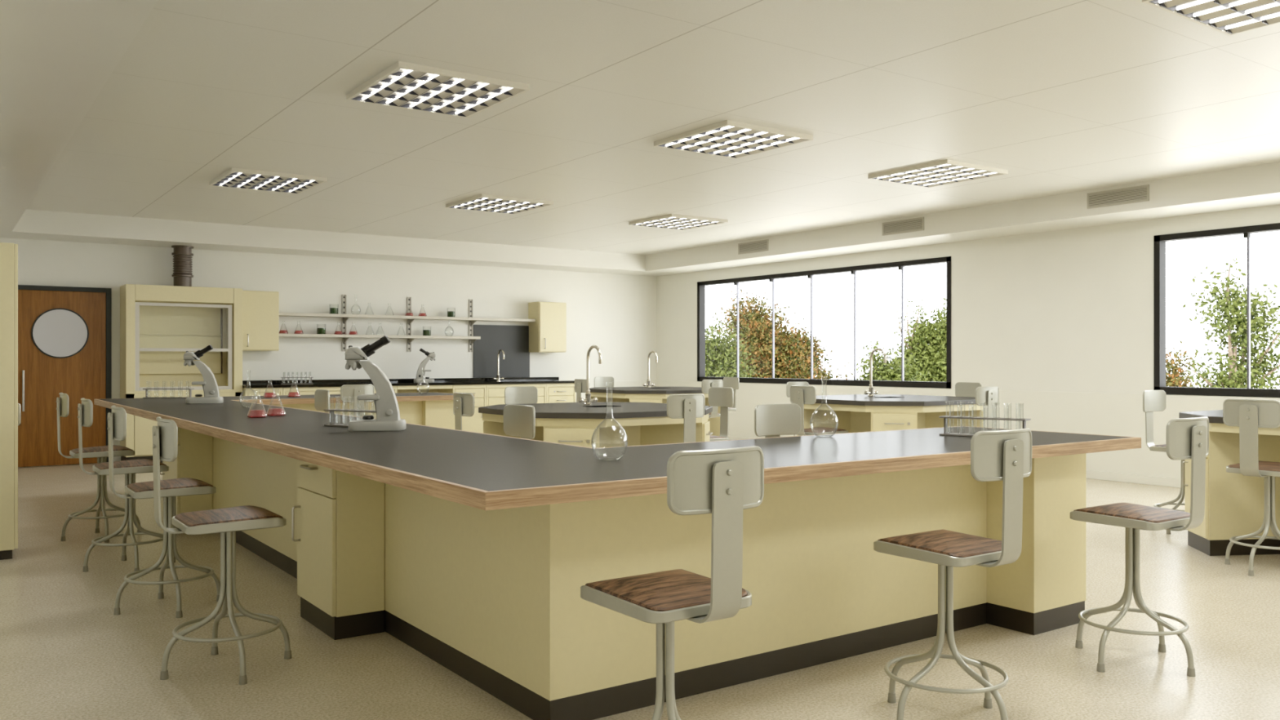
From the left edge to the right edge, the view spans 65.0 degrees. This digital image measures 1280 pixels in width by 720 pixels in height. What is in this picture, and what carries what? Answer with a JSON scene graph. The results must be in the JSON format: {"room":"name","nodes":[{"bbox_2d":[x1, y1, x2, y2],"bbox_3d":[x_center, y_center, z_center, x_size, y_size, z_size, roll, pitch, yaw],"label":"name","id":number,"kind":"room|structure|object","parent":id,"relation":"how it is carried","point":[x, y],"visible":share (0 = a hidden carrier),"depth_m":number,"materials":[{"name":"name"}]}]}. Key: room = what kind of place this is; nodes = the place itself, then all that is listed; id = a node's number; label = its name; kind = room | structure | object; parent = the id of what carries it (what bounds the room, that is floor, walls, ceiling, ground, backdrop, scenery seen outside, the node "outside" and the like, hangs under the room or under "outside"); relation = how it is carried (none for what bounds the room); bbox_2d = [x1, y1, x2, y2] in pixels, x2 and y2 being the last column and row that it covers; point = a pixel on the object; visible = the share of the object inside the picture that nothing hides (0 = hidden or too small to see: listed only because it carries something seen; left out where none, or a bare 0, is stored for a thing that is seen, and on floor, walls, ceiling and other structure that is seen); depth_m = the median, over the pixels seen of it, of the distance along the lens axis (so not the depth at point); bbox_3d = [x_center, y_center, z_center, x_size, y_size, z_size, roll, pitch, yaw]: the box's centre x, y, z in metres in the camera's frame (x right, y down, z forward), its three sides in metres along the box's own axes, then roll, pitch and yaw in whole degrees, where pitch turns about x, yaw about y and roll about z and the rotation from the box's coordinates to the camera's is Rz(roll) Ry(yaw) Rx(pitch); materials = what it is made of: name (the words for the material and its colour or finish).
{"room":"science classroom","nodes":[
{"label":"science classroom","id":0,"kind":"room"},
{"bbox_2d":[0,237,656,467],"bbox_3d":[-4.090,-0.213,14.395,10.994,2.982,0.220,0,0,-35],"label":"wall","id":1,"kind":"structure","parent":0,"point":[615,313],"depth_m":14.57,"materials":[{"name":"paint"}]},
{"bbox_2d":[17,284,111,466],"bbox_3d":[-7.010,0.194,12.153,1.107,2.168,0.098,0,0,-35],"label":"door","id":2,"kind":"structure","parent":1,"relation":"in","point":[64,333],"depth_m":12.16,"materials":[{"name":"brown wood"}]},
{"bbox_2d":[242,290,279,351],"bbox_3d":[-5.077,-0.514,13.323,0.491,0.785,0.390,0,0,-35],"label":"upper cabinet","id":3,"kind":"object","parent":1,"relation":"attached to","point":[260,309],"visible":0.77,"depth_m":13.20,"materials":[{"name":"beige laminate"}]},
{"bbox_2d":[342,294,346,351],"bbox_3d":[-4.175,-0.522,14.188,0.060,0.800,0.016,0,0,-35],"label":"upright","id":4,"kind":"object","parent":1,"relation":"attached to","point":[344,296],"visible":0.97,"depth_m":14.19,"materials":[{"name":"metal"}]},
{"bbox_2d":[279,333,480,344],"bbox_3d":[-3.689,-0.296,14.385,2.992,0.115,0.222,0,0,-35],"label":"wall shelf","id":5,"kind":"object","parent":1,"relation":"attached to","point":[345,337],"visible":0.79,"depth_m":14.23,"materials":[{"name":"laminate"}]},
{"bbox_2d":[279,312,535,325],"bbox_3d":[-3.305,-0.580,14.657,3.933,0.115,0.222,0,0,-35],"label":"wall shelf","id":6,"kind":"object","parent":1,"relation":"attached to","point":[411,318],"visible":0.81,"depth_m":14.50,"materials":[{"name":"laminate"}]},
{"bbox_2d":[328,303,338,314],"bbox_3d":[-4.256,-0.708,13.978,0.128,0.140,0.128,0,0,-35],"label":"beaker","id":7,"kind":"object","parent":6,"relation":"on","point":[332,310],"visible":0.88,"depth_m":13.94,"materials":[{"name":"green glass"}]},
{"bbox_2d":[407,297,411,351],"bbox_3d":[-3.385,-0.522,14.745,0.060,0.800,0.016,0,0,-35],"label":"upright","id":8,"kind":"object","parent":1,"relation":"attached to","point":[409,299],"visible":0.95,"depth_m":14.75,"materials":[{"name":"metal"}]},
{"bbox_2d":[468,299,472,351],"bbox_3d":[-2.576,-0.522,15.316,0.060,0.800,0.016,0,0,-35],"label":"upright","id":9,"kind":"object","parent":1,"relation":"attached to","point":[470,301],"visible":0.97,"depth_m":15.32,"materials":[{"name":"metal"}]},
{"bbox_2d":[473,324,529,377],"bbox_3d":[-2.145,-0.134,15.621,0.974,0.812,0.016,0,0,-35],"label":"panel","id":10,"kind":"object","parent":1,"relation":"attached to","point":[513,340],"visible":0.94,"depth_m":15.61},
{"bbox_2d":[528,302,566,352],"bbox_3d":[-1.453,-0.514,15.880,0.491,0.785,0.390,0,0,-35],"label":"upper cabinet","id":11,"kind":"object","parent":1,"relation":"attached to","point":[548,334],"visible":1,"depth_m":15.75,"materials":[{"name":"beige laminate"}]},
{"bbox_2d":[581,380,656,402],"bbox_3d":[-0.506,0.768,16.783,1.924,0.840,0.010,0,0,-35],"label":"base cabinet","id":12,"kind":"object","parent":1,"relation":"attached to","point":[616,383],"visible":0.2,"depth_m":16.98,"materials":[{"name":"paint"}]},
{"bbox_2d":[0,463,1279,719],"bbox_3d":[0.646,1.353,7.683,10.994,0.150,16.650,0,0,-35],"label":"floor","id":13,"kind":"structure","parent":0,"point":[65,654],"depth_m":4.39,"materials":[{"name":"plastic"}]},
{"bbox_2d":[0,242,21,559],"bbox_3d":[-4.579,0.264,6.646,0.810,2.028,0.960,0,0,-35],"label":"tall cabinet","id":14,"kind":"object","parent":13,"relation":"on","point":[10,408],"visible":1,"depth_m":6.44,"materials":[{"name":"beige laminate"}]},
{"bbox_2d":[56,392,141,542],"bbox_3d":[-3.895,0.755,7.236,0.520,1.045,0.479,0,0,-12],"label":"stool","id":15,"kind":"object","parent":13,"relation":"on","point":[101,452],"visible":0.85,"depth_m":7.13,"materials":[{"name":"metal"}]},
{"bbox_2d":[77,397,175,572],"bbox_3d":[-3.162,0.755,6.198,0.479,1.045,0.520,0,0,32],"label":"stool","id":16,"kind":"object","parent":13,"relation":"on","point":[130,468],"visible":0.84,"depth_m":6.10,"materials":[{"name":"metal"}]},
{"bbox_2d":[107,405,220,617],"bbox_3d":[-2.439,0.755,5.172,0.479,1.045,0.520,0,0,32],"label":"stool","id":17,"kind":"object","parent":13,"relation":"on","point":[170,489],"visible":0.97,"depth_m":5.09,"materials":[{"name":"metal"}]},
{"bbox_2d":[120,284,242,462],"bbox_3d":[-5.797,0.179,12.738,1.351,2.198,0.516,0,0,-35],"label":"fume hood","id":18,"kind":"object","parent":13,"relation":"on","point":[158,324],"visible":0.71,"depth_m":12.72,"materials":[{"name":"beige laminate"}]},
{"bbox_2d":[171,244,193,286],"bbox_3d":[-5.808,-1.181,12.767,0.260,0.521,0.260,0,0,-35],"label":"duct","id":19,"kind":"object","parent":18,"relation":"on","point":[182,274],"visible":0.98,"depth_m":12.68,"materials":[{"name":"metal"}]},
{"bbox_2d":[160,426,213,528],"bbox_3d":[-3.506,0.846,7.740,0.289,0.865,0.550,0,0,-35],"label":"base cabinet","id":20,"kind":"object","parent":13,"relation":"on","point":[194,459],"visible":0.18,"depth_m":7.53,"materials":[{"name":"beige laminate"}]},
{"bbox_2d":[151,416,291,684],"bbox_3d":[-1.719,0.755,4.152,0.479,1.045,0.520,0,0,32],"label":"stool","id":21,"kind":"object","parent":13,"relation":"on","point":[226,522],"visible":1,"depth_m":4.07,"materials":[{"name":"metal"}]},
{"bbox_2d":[242,387,283,395],"bbox_3d":[-5.018,0.820,13.230,0.473,0.917,0.610,0,0,-35],"label":"base cabinet","id":22,"kind":"object","parent":13,"relation":"on","point":[248,391],"visible":0.08,"depth_m":13.00,"materials":[{"name":"beige laminate"}]},
{"bbox_2d":[283,386,341,395],"bbox_3d":[-4.404,0.820,13.663,1.021,0.917,0.610,0,0,-35],"label":"base cabinet","id":23,"kind":"object","parent":13,"relation":"on","point":[302,390],"visible":0.06,"depth_m":13.33,"materials":[{"name":"beige laminate"}]},
{"bbox_2d":[242,377,574,387],"bbox_3d":[-3.168,0.317,14.533,5.000,0.086,0.613,0,0,-35],"label":"countertop","id":24,"kind":"structure","parent":23,"relation":"on","point":[438,381],"depth_m":14.36,"materials":[{"name":"black stone"}]},
{"bbox_2d":[413,348,435,382],"bbox_3d":[-3.112,0.077,14.543,0.308,0.492,0.170,0,0,-20],"label":"microscope","id":25,"kind":"object","parent":24,"relation":"on","point":[420,378],"visible":1,"depth_m":14.49,"materials":[{"name":"metal"}]},
{"bbox_2d":[493,349,504,381],"bbox_3d":[-2.116,0.081,15.273,0.175,0.484,0.230,0,0,-35],"label":"tap","id":26,"kind":"object","parent":24,"relation":"on","point":[498,378],"visible":1,"depth_m":15.32,"materials":[{"name":"silver metal"}]},
{"bbox_2d":[314,389,329,413],"bbox_3d":[-2.648,0.755,7.705,0.520,1.045,0.479,0,0,-12],"label":"stool","id":27,"kind":"object","parent":13,"relation":"on","point":[322,397],"visible":0.13,"depth_m":7.89,"materials":[{"name":"metal"}]},
{"bbox_2d":[291,459,384,639],"bbox_3d":[-1.473,0.846,4.858,0.289,0.865,0.541,0,0,-35],"label":"base cabinet","id":28,"kind":"object","parent":13,"relation":"on","point":[340,539],"visible":0.84,"depth_m":4.67,"materials":[{"name":"beige laminate"}]},
{"bbox_2d":[340,384,374,417],"bbox_3d":[-2.799,0.755,9.678,0.479,1.045,0.520,0,0,-12],"label":"stool","id":29,"kind":"object","parent":13,"relation":"on","point":[348,393],"visible":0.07,"depth_m":9.46,"materials":[{"name":"metal"}]},
{"bbox_2d":[396,385,453,392],"bbox_3d":[-3.213,0.818,14.524,0.835,0.914,0.575,0,0,-35],"label":"base cabinet","id":30,"kind":"object","parent":13,"relation":"on","point":[406,388],"visible":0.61,"depth_m":14.44,"materials":[{"name":"beige laminate"}]},
{"bbox_2d":[422,400,463,430],"bbox_3d":[-2.208,0.846,10.754,0.431,0.865,0.580,0,0,-35],"label":"base cabinet","id":31,"kind":"object","parent":13,"relation":"on","point":[440,414],"visible":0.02,"depth_m":10.48,"materials":[{"name":"beige laminate"}]},
{"bbox_2d":[437,384,486,433],"bbox_3d":[-2.642,0.820,14.906,0.528,0.917,0.610,0,0,-35],"label":"base cabinet","id":32,"kind":"object","parent":13,"relation":"on","point":[474,423],"visible":0.41,"depth_m":14.74,"materials":[{"name":"beige laminate"}]},
{"bbox_2d":[453,391,474,430],"bbox_3d":[-1.090,0.755,7.306,0.520,1.045,0.479,0,0,-12],"label":"stool","id":33,"kind":"object","parent":13,"relation":"on","point":[463,402],"visible":0.13,"depth_m":7.11,"materials":[{"name":"metal"}]},
{"bbox_2d":[486,383,546,406],"bbox_3d":[-2.008,0.820,15.354,1.016,0.917,0.610,0,0,-35],"label":"base cabinet","id":34,"kind":"object","parent":13,"relation":"on","point":[495,393],"visible":0.22,"depth_m":14.98,"materials":[{"name":"beige laminate"}]},
{"bbox_2d":[503,404,535,439],"bbox_3d":[-0.794,0.755,5.060,0.520,1.045,0.479,0,0,-12],"label":"stool","id":35,"kind":"object","parent":13,"relation":"on","point":[519,420],"visible":0.15,"depth_m":5.22,"materials":[{"name":"metal"}]},
{"bbox_2d":[504,386,537,404],"bbox_3d":[-0.928,0.755,8.657,0.520,1.045,0.479,0,0,32],"label":"stool","id":36,"kind":"object","parent":13,"relation":"on","point":[516,394],"visible":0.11,"depth_m":8.86,"materials":[{"name":"metal"}]},
{"bbox_2d":[546,382,576,403],"bbox_3d":[-1.375,0.820,15.801,0.526,0.917,0.610,0,0,-35],"label":"base cabinet","id":37,"kind":"object","parent":13,"relation":"on","point":[565,392],"visible":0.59,"depth_m":15.57,"materials":[{"name":"beige laminate"}]},
{"bbox_2d":[162,400,986,719],"bbox_3d":[-1.358,0.846,7.061,2.434,0.865,7.084,0,0,-35],"label":"base cabinet","id":38,"kind":"object","parent":13,"relation":"on","point":[492,597],"visible":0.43,"depth_m":4.08,"materials":[{"name":"beige laminate"}]},
{"bbox_2d":[93,392,1141,510],"bbox_3d":[-1.367,0.389,7.054,3.405,0.050,8.096,0,0,-35],"label":"countertop","id":39,"kind":"structure","parent":38,"relation":"on","point":[478,470],"depth_m":3.99,"materials":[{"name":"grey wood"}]},
{"bbox_2d":[142,388,194,398],"bbox_3d":[-4.515,0.319,9.628,0.450,0.090,0.088,0,0,0],"label":"test tube rack","id":40,"kind":"object","parent":39,"relation":"on","point":[146,389],"visible":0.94,"depth_m":9.61,"materials":[{"name":"plastic"}]},
{"bbox_2d":[182,344,223,403],"bbox_3d":[-3.684,0.118,8.481,0.308,0.492,0.170,0,0,-15],"label":"microscope","id":41,"kind":"object","parent":39,"relation":"on","point":[211,390],"visible":1,"depth_m":8.44,"materials":[{"name":"metal"}]},
{"bbox_2d":[323,408,376,426],"bbox_3d":[-1.550,0.319,5.484,0.405,0.090,0.088,0,0,31],"label":"test tube rack","id":42,"kind":"object","parent":39,"relation":"on","point":[331,411],"visible":0.71,"depth_m":5.52,"materials":[{"name":"plastic"}]},
{"bbox_2d":[344,335,406,431],"bbox_3d":[-1.380,0.118,5.244,0.308,0.492,0.170,0,0,-7],"label":"microscope","id":43,"kind":"object","parent":39,"relation":"on","point":[387,410],"visible":1,"depth_m":5.20,"materials":[{"name":"metal"}]},
{"bbox_2d":[938,415,1031,436],"bbox_3d":[1.636,0.319,4.779,0.405,0.090,0.088,0,0,37],"label":"test tube rack","id":44,"kind":"object","parent":39,"relation":"on","point":[945,417],"visible":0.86,"depth_m":4.80,"materials":[{"name":"plastic"}]},
{"bbox_2d":[574,378,586,402],"bbox_3d":[-0.542,0.755,12.392,0.520,1.045,0.479,0,0,-12],"label":"stool","id":45,"kind":"object","parent":13,"relation":"on","point":[580,384],"visible":0.1,"depth_m":12.22,"materials":[{"name":"metal"}]},
{"bbox_2d":[478,401,712,448],"bbox_3d":[-0.335,0.820,7.829,1.600,0.917,1.600,0,0,-35],"label":"bench","id":46,"kind":"object","parent":13,"relation":"on","point":[575,424],"visible":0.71,"depth_m":7.50,"materials":[{"name":"beige laminate"}]},
{"bbox_2d":[577,345,601,404],"bbox_3d":[-0.376,0.121,8.117,0.175,0.484,0.230,0,0,-35],"label":"tap","id":47,"kind":"object","parent":46,"relation":"on","point":[588,400],"visible":1,"depth_m":8.17,"materials":[{"name":"silver metal"}]},
{"bbox_2d":[478,401,712,418],"bbox_3d":[-0.335,0.385,7.829,1.600,0.042,1.600,0,0,-35],"label":"countertop","id":48,"kind":"structure","parent":46,"relation":"on","point":[558,410],"depth_m":7.41,"materials":[{"name":"grey stone"}]},
{"bbox_2d":[582,404,621,407],"bbox_3d":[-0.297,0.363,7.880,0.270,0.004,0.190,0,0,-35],"label":"sink","id":49,"kind":"object","parent":46,"relation":"in","point":[606,406],"depth_m":7.88,"materials":[{"name":"grey metal"}]},
{"bbox_2d":[594,376,613,387],"bbox_3d":[-0.368,0.755,13.752,0.479,1.045,0.520,0,0,-12],"label":"stool","id":50,"kind":"object","parent":13,"relation":"on","point":[599,382],"visible":0.12,"depth_m":13.94,"materials":[{"name":"metal"}]},
{"bbox_2d":[589,386,720,435],"bbox_3d":[0.213,0.820,12.915,1.600,0.917,1.600,0,0,-35],"label":"bench","id":51,"kind":"object","parent":13,"relation":"on","point":[657,394],"visible":0.28,"depth_m":12.39,"materials":[{"name":"beige laminate"}]},
{"bbox_2d":[589,386,702,394],"bbox_3d":[0.213,0.385,12.915,1.600,0.042,1.600,0,0,-35],"label":"countertop","id":52,"kind":"structure","parent":51,"relation":"on","point":[603,389],"depth_m":12.28,"materials":[{"name":"grey stone"}]},
{"bbox_2d":[642,351,657,387],"bbox_3d":[0.160,0.121,13.207,0.175,0.484,0.230,0,0,-35],"label":"tap","id":53,"kind":"object","parent":51,"relation":"on","point":[648,384],"visible":1,"depth_m":13.26,"materials":[{"name":"silver metal"}]},
{"bbox_2d":[580,445,764,719],"bbox_3d":[0.089,0.755,2.836,0.520,1.045,0.479,0,0,32],"label":"stool","id":54,"kind":"object","parent":13,"relation":"on","point":[722,483],"visible":1,"depth_m":2.65,"materials":[{"name":"metal"}]},
{"bbox_2d":[666,393,704,442],"bbox_3d":[0.189,0.755,7.074,0.479,1.045,0.520,0,0,-12],"label":"stool","id":55,"kind":"object","parent":13,"relation":"on","point":[689,407],"visible":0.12,"depth_m":6.86,"materials":[{"name":"metal"}]},
{"bbox_2d":[701,379,723,417],"bbox_3d":[0.736,0.755,12.160,0.479,1.045,0.520,0,0,-12],"label":"stool","id":56,"kind":"object","parent":13,"relation":"on","point":[706,384],"visible":0.17,"depth_m":11.95,"materials":[{"name":"metal"}]},
{"bbox_2d":[708,386,733,440],"bbox_3d":[0.509,0.755,8.434,0.479,1.045,0.520,0,0,32],"label":"stool","id":57,"kind":"object","parent":13,"relation":"on","point":[722,397],"visible":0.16,"depth_m":8.56,"materials":[{"name":"metal"}]},
{"bbox_2d":[723,377,738,411],"bbox_3d":[1.066,0.755,13.508,0.520,1.045,0.479,0,0,-12],"label":"stool","id":58,"kind":"object","parent":13,"relation":"on","point":[728,382],"visible":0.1,"depth_m":13.63,"materials":[{"name":"metal"}]},
{"bbox_2d":[754,403,800,437],"bbox_3d":[0.841,0.755,5.108,0.520,1.045,0.479,0,0,32],"label":"stool","id":59,"kind":"object","parent":13,"relation":"on","point":[771,420],"visible":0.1,"depth_m":5.31,"materials":[{"name":"metal"}]},
{"bbox_2d":[786,381,808,397],"bbox_3d":[1.802,0.755,10.571,0.520,1.045,0.479,0,0,32],"label":"stool","id":60,"kind":"object","parent":13,"relation":"on","point":[788,384],"visible":0.05,"depth_m":10.72,"materials":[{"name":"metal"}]},
{"bbox_2d":[790,385,848,435],"bbox_3d":[1.641,0.755,9.220,0.520,1.045,0.479,0,0,-12],"label":"stool","id":61,"kind":"object","parent":13,"relation":"on","point":[799,395],"visible":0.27,"depth_m":9.05,"materials":[{"name":"metal"}]},
{"bbox_2d":[793,394,984,435],"bbox_3d":[2.396,0.820,9.743,1.600,0.917,1.600,0,0,-35],"label":"bench","id":62,"kind":"object","parent":13,"relation":"on","point":[855,413],"visible":0.44,"depth_m":9.39,"materials":[{"name":"beige laminate"}]},
{"bbox_2d":[864,347,886,395],"bbox_3d":[2.368,0.121,10.034,0.175,0.484,0.230,0,0,-35],"label":"tap","id":63,"kind":"object","parent":62,"relation":"on","point":[870,392],"visible":1,"depth_m":10.09,"materials":[{"name":"silver metal"}]},
{"bbox_2d":[815,394,976,406],"bbox_3d":[2.396,0.385,9.743,1.600,0.042,1.600,0,0,-35],"label":"countertop","id":64,"kind":"structure","parent":62,"relation":"on","point":[847,399],"depth_m":9.24,"materials":[{"name":"grey stone"}]},
{"bbox_2d":[873,428,1031,719],"bbox_3d":[1.099,0.755,3.549,0.520,1.045,0.479,0,0,32],"label":"stool","id":65,"kind":"object","parent":13,"relation":"on","point":[1006,455],"visible":1,"depth_m":3.41,"materials":[{"name":"metal"}]},
{"bbox_2d":[955,382,982,396],"bbox_3d":[3.240,0.755,10.349,0.479,1.045,0.520,0,0,32],"label":"stool","id":66,"kind":"object","parent":13,"relation":"on","point":[962,388],"visible":0.1,"depth_m":10.51,"materials":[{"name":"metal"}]},
{"bbox_2d":[975,386,999,427],"bbox_3d":[2.919,0.755,8.988,0.479,1.045,0.520,0,0,-12],"label":"stool","id":67,"kind":"object","parent":13,"relation":"on","point":[984,395],"visible":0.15,"depth_m":8.77,"materials":[{"name":"metal"}]},
{"bbox_2d":[986,453,1085,635],"bbox_3d":[1.797,0.846,5.077,0.431,0.865,0.715,0,0,-35],"label":"base cabinet","id":68,"kind":"object","parent":13,"relation":"on","point":[1043,590],"visible":0.3,"depth_m":4.77,"materials":[{"name":"beige laminate"}]},
{"bbox_2d":[1070,416,1208,676],"bbox_3d":[2.108,0.755,4.257,0.520,1.045,0.479,0,0,32],"label":"stool","id":69,"kind":"object","parent":13,"relation":"on","point":[1186,438],"visible":1,"depth_m":4.13,"materials":[{"name":"metal"}]},
{"bbox_2d":[1142,390,1185,533],"bbox_3d":[4.067,0.755,7.543,0.520,1.045,0.479,0,0,32],"label":"stool","id":70,"kind":"object","parent":13,"relation":"on","point":[1153,400],"visible":0.4,"depth_m":7.72,"materials":[{"name":"metal"}]},
{"bbox_2d":[1178,409,1279,555],"bbox_3d":[4.578,0.820,6.608,1.600,0.917,1.600,0,0,-35],"label":"bench","id":71,"kind":"object","parent":13,"relation":"on","point":[1234,503],"visible":0.51,"depth_m":6.58,"materials":[{"name":"beige laminate"}]},
{"bbox_2d":[1178,409,1224,423],"bbox_3d":[4.578,0.385,6.608,1.600,0.042,1.600,0,0,-35],"label":"countertop","id":72,"kind":"structure","parent":71,"relation":"on","point":[1215,415],"depth_m":6.75,"materials":[{"name":"grey stone"}]},
{"bbox_2d":[1222,398,1279,576],"bbox_3d":[3.799,0.755,6.092,0.520,1.045,0.479,0,0,-12],"label":"stool","id":73,"kind":"object","parent":13,"relation":"on","point":[1248,415],"visible":1,"depth_m":5.96,"materials":[{"name":"metal"}]},
{"bbox_2d":[26,0,1279,254],"bbox_3d":[0.646,-1.804,7.683,10.994,0.200,16.650,0,0,-35],"label":"ceiling","id":74,"kind":"structure","parent":0,"point":[1061,96],"depth_m":6.98,"materials":[{"name":"white paint"}]},
{"bbox_2d":[0,0,158,231],"bbox_3d":[-3.021,-1.573,4.650,1.065,0.262,15.483,0,0,-35],"label":"bulkhead","id":75,"kind":"object","parent":74,"relation":"attached to","point":[57,56],"visible":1,"depth_m":5.02,"materials":[{"name":"paint"}]},
{"bbox_2d":[208,167,327,194],"bbox_3d":[-3.522,-1.687,9.509,0.850,0.034,0.885,0,0,-35],"label":"recessed light","id":76,"kind":"object","parent":74,"relation":"in","point":[238,178],"visible":1,"depth_m":9.45,"materials":[{"name":"white metal"}]},
{"bbox_2d":[0,208,678,276],"bbox_3d":[-3.817,-1.573,14.008,10.554,0.262,0.727,0,0,-35],"label":"bulkhead","id":77,"kind":"object","parent":74,"relation":"attached to","point":[37,224],"visible":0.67,"depth_m":13.27,"materials":[{"name":"paint"}]},
{"bbox_2d":[346,61,529,118],"bbox_3d":[-1.282,-1.687,6.334,0.850,0.034,0.885,0,0,-35],"label":"recessed light","id":78,"kind":"object","parent":74,"relation":"in","point":[403,85],"visible":1,"depth_m":6.28,"materials":[{"name":"white metal"}]},
{"bbox_2d":[445,193,553,213],"bbox_3d":[-1.529,-1.687,10.915,0.850,0.034,0.885,0,0,-35],"label":"recessed light","id":79,"kind":"object","parent":74,"relation":"in","point":[482,202],"visible":1,"depth_m":10.84,"materials":[{"name":"white metal"}]},
{"bbox_2d":[628,213,728,230],"bbox_3d":[0.464,-1.687,12.322,0.850,0.034,0.885,0,0,-35],"label":"recessed light","id":80,"kind":"object","parent":74,"relation":"in","point":[673,221],"visible":1,"depth_m":12.24,"materials":[{"name":"white metal"}]},
{"bbox_2d":[653,120,813,159],"bbox_3d":[0.711,-1.687,7.740,0.850,0.034,0.885,0,0,-35],"label":"recessed light","id":81,"kind":"object","parent":74,"relation":"in","point":[727,138],"visible":1,"depth_m":7.68,"materials":[{"name":"white metal"}]},
{"bbox_2d":[867,159,1008,187],"bbox_3d":[2.704,-1.687,9.147,0.850,0.034,0.885,0,0,-35],"label":"recessed light","id":82,"kind":"object","parent":74,"relation":"in","point":[943,172],"visible":1,"depth_m":9.08,"materials":[{"name":"white metal"}]},
{"bbox_2d":[645,161,1279,273],"bbox_3d":[4.859,-1.573,10.210,0.756,0.262,15.483,0,0,-35],"label":"bulkhead","id":83,"kind":"object","parent":74,"relation":"attached to","point":[1258,185],"visible":0.89,"depth_m":10.94,"materials":[{"name":"paint"}]},
{"bbox_2d":[737,239,768,254],"bbox_3d":[1.594,-1.592,14.171,0.012,0.155,0.625,0,0,-35],"label":"air vent","id":84,"kind":"object","parent":83,"relation":"attached to","point":[762,245],"visible":1,"depth_m":14.17,"materials":[{"name":"metal"}]},
{"bbox_2d":[882,217,924,235],"bbox_3d":[3.133,-1.592,11.989,0.012,0.155,0.625,0,0,-35],"label":"air vent","id":85,"kind":"object","parent":83,"relation":"attached to","point":[913,224],"visible":1,"depth_m":11.98,"materials":[{"name":"metal"}]},
{"bbox_2d":[1087,184,1149,208],"bbox_3d":[4.664,-1.592,9.820,0.012,0.155,0.625,0,0,-35],"label":"air vent","id":86,"kind":"object","parent":83,"relation":"attached to","point":[1136,193],"visible":1,"depth_m":9.80,"materials":[{"name":"metal"}]},
{"bbox_2d":[1142,0,1279,35],"bbox_3d":[2.945,-1.687,4.574,0.850,0.034,0.885,0,0,-35],"label":"recessed light","id":87,"kind":"object","parent":74,"relation":"in","point":[1228,17],"visible":1,"depth_m":4.85,"materials":[{"name":"white metal"}]},
{"bbox_2d":[656,204,1279,397],"bbox_3d":[5.005,-0.213,10.758,0.115,2.982,16.210,0,0,-35],"label":"wall","id":88,"kind":"structure","parent":0,"point":[1070,309],"depth_m":11.33,"materials":[{"name":"paint"}]},
{"bbox_2d":[697,256,951,388],"bbox_3d":[2.421,-0.462,14.406,0.122,1.620,4.990,0,0,-35],"label":"window","id":89,"kind":"structure","parent":88,"relation":"in","point":[701,376],"depth_m":14.02,"materials":[{"name":"metal"}]},
{"bbox_2d":[727,435,1181,488],"bbox_3d":[4.951,1.233,10.708,0.030,0.090,16.190,0,0,-35],"label":"baseboard","id":90,"kind":"structure","parent":88,"relation":"attached to","point":[1093,474],"depth_m":10.46,"materials":[{"name":"paint"}]},
{"bbox_2d":[656,380,1279,478],"bbox_3d":[4.954,0.770,10.722,0.010,0.836,16.210,0,0,-35],"label":"wall band","id":91,"kind":"object","parent":88,"relation":"attached to","point":[1074,412],"visible":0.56,"depth_m":10.94,"materials":[{"name":"paint"}]},
{"bbox_2d":[1153,222,1279,397],"bbox_3d":[6.753,-0.462,8.266,0.122,1.620,5.022,0,0,-35],"label":"window","id":92,"kind":"structure","parent":88,"relation":"in","point":[1159,241],"depth_m":10.11,"materials":[{"name":"metal"}]},
{"label":"outside","id":93,"kind":"structure","parent":0,"visible":0},
{"bbox_3d":[35.430,2.378,37.237,79.166,0.200,140.000,0,0,-35],"label":"ground","id":94,"kind":"structure","parent":93,"visible":0},
{"bbox_2d":[705,315,759,377],"bbox_3d":[1.593,0.710,19.844,1.829,3.154,1.520,0,0,-37],"label":"tree","id":95,"kind":"object","parent":94,"relation":"on","point":[720,356],"visible":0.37,"depth_m":19.61,"materials":[{"name":"green plant"}]},
{"bbox_2d":[715,282,816,378],"bbox_3d":[2.848,0.210,23.888,2.686,4.152,2.370,0,0,-3],"label":"tree","id":96,"kind":"object","parent":94,"relation":"on","point":[759,335],"visible":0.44,"depth_m":23.66,"materials":[{"name":"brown plant"}]},
{"bbox_2d":[782,322,839,378],"bbox_3d":[4.388,0.602,29.073,2.343,3.370,2.355,0,0,-30],"label":"tree","id":97,"kind":"object","parent":94,"relation":"on","point":[816,348],"visible":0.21,"depth_m":28.77,"materials":[{"name":"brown plant"}]},
{"bbox_2d":[797,359,839,379],"bbox_3d":[3.999,1.129,22.028,1.187,2.316,1.058,0,0,0],"label":"sapling","id":98,"kind":"object","parent":94,"relation":"on","point":[824,374],"visible":0.09,"depth_m":21.95,"materials":[{"name":"green plant"}]},
{"bbox_2d":[844,340,935,381],"bbox_3d":[5.144,0.934,20.977,2.102,2.706,1.895,0,0,5],"label":"shrub","id":99,"kind":"object","parent":94,"relation":"on","point":[882,371],"visible":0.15,"depth_m":20.86,"materials":[{"name":"green plant"}]},
{"bbox_2d":[889,288,946,382],"bbox_3d":[7.562,0.236,25.601,2.761,4.100,2.391,0,0,22],"label":"tree","id":100,"kind":"object","parent":94,"relation":"on","point":[926,344],"visible":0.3,"depth_m":25.20,"materials":[{"name":"green plant"}]},
{"bbox_2d":[1165,340,1204,386],"bbox_3d":[11.699,0.926,21.591,1.796,2.720,1.529,0,0,31],"label":"bush","id":101,"kind":"object","parent":94,"relation":"on","point":[1171,380],"visible":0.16,"depth_m":21.46,"materials":[{"name":"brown plant"}]},
{"bbox_2d":[1167,253,1279,389],"bbox_3d":[10.134,0.247,16.982,2.058,4.079,1.665,0,0,-14],"label":"tree","id":102,"kind":"object","parent":94,"relation":"on","point":[1237,375],"visible":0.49,"depth_m":16.92,"materials":[{"name":"green plant"}]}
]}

